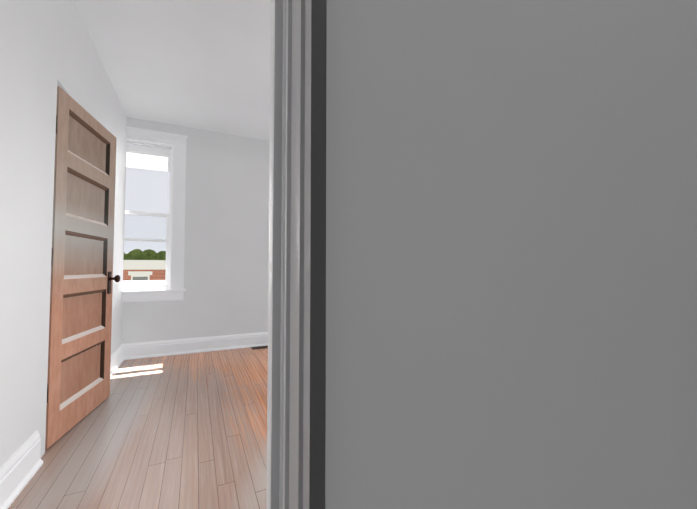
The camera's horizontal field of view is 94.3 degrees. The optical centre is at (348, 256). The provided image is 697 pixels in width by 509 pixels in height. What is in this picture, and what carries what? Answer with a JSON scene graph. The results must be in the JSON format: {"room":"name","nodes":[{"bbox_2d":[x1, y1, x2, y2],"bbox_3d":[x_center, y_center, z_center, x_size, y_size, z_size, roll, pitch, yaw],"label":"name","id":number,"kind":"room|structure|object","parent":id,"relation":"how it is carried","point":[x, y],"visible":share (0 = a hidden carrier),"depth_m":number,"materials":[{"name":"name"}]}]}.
{"room":"hallway","nodes":[
{"label":"hallway","id":0,"kind":"room"},
{"bbox_2d":[0,0,126,466],"bbox_3d":[-1.357,-0.326,1.041,0.135,2.840,5.520,1,-2,-25],"label":"wall","id":1,"kind":"structure","parent":0,"point":[47,47],"depth_m":1.56,"materials":[{"name":"paint"}]},
{"bbox_2d":[0,431,42,508],"bbox_3d":[-1.392,0.958,1.266,0.032,0.170,0.840,1,-2,-25],"label":"baseboard","id":2,"kind":"structure","parent":1,"relation":"attached to","point":[21,466],"depth_m":1.45,"materials":[{"name":"paint"}]},
{"bbox_2d":[45,86,119,448],"bbox_3d":[-1.762,0.056,2.162,0.178,2.022,0.779,1,-2,-15],"label":"closet door","id":3,"kind":"structure","parent":1,"relation":"in","point":[79,348],"depth_m":2.08,"materials":[{"name":"brown wood"}]},
{"bbox_2d":[110,344,127,376],"bbox_3d":[-2.229,1.022,3.037,0.032,0.170,1.001,1,-2,-25],"label":"baseboard","id":4,"kind":"structure","parent":1,"relation":"attached to","point":[117,357],"depth_m":3.27,"materials":[{"name":"paint"}]},
{"bbox_2d":[8,347,267,508],"bbox_3d":[-0.112,1.087,1.661,5.460,0.060,5.470,1,-2,-25],"label":"floor","id":5,"kind":"structure","parent":0,"point":[184,431],"depth_m":1.84,"materials":[{"name":"brown wood"}]},
{"bbox_2d":[251,345,267,348],"bbox_3d":[-1.062,1.142,4.071,0.300,0.005,0.110,1,-2,-25],"label":"floor vent","id":6,"kind":"object","parent":5,"relation":"in","point":[259,347],"visible":0.71,"depth_m":4.04,"materials":[{"name":"grey metal"}]},
{"bbox_2d":[74,0,270,140],"bbox_3d":[-0.112,-1.671,1.761,5.460,0.100,5.470,1,-2,-25],"label":"ceiling","id":7,"kind":"structure","parent":0,"point":[200,64],"depth_m":2.60,"materials":[{"name":"paint"}]},
{"bbox_2d":[121,117,269,343],"bbox_3d":[-1.327,-0.208,4.282,5.460,2.840,0.320,1,-2,-25],"label":"wall","id":8,"kind":"structure","parent":0,"point":[226,255],"depth_m":3.98,"materials":[{"name":"paint"}]},
{"bbox_2d":[122,126,187,302],"bbox_3d":[-2.443,-0.462,3.699,1.075,1.945,0.318,1,-2,-25],"label":"window","id":9,"kind":"structure","parent":8,"relation":"in","point":[155,183],"depth_m":3.76,"materials":[{"name":"paint"}]},
{"bbox_2d":[124,332,267,359],"bbox_3d":[-0.786,1.068,4.297,3.720,0.170,0.032,1,-2,-25],"label":"baseboard","id":10,"kind":"structure","parent":8,"relation":"attached to","point":[139,350],"depth_m":3.80,"materials":[{"name":"paint"}]},
{"bbox_2d":[325,0,696,508],"bbox_3d":[0.892,-0.333,0.858,3.775,2.840,0.135,1,-2,-25],"label":"wall","id":11,"kind":"structure","parent":0,"point":[511,254],"depth_m":0.46,"materials":[{"name":"paint"}]},
{"bbox_2d":[266,0,326,508],"bbox_3d":[-0.390,-0.090,0.243,0.940,2.190,0.175,1,-2,-25],"label":"door frame","id":12,"kind":"structure","parent":11,"relation":"attached to","point":[296,412],"depth_m":0.34,"materials":[{"name":"paint"}]},
{"label":"outside","id":13,"kind":"structure","parent":0,"visible":0},
{"bbox_2d":[123,260,165,280],"bbox_3d":[1.329,5.485,30.945,90.000,11.280,15.350,1,-2,-25],"label":"building","id":14,"kind":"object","parent":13,"point":[141,269],"depth_m":17.10,"materials":[{"name":"white paint"}]},
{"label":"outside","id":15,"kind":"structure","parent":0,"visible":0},
{"bbox_2d":[123,249,165,259],"bbox_3d":[-13.658,5.451,39.381,27.049,11.962,9.025,1,-2,-25],"label":"tree","id":16,"kind":"object","parent":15,"point":[144,255],"depth_m":32.44,"materials":[{"name":"green plant"}]}
]}

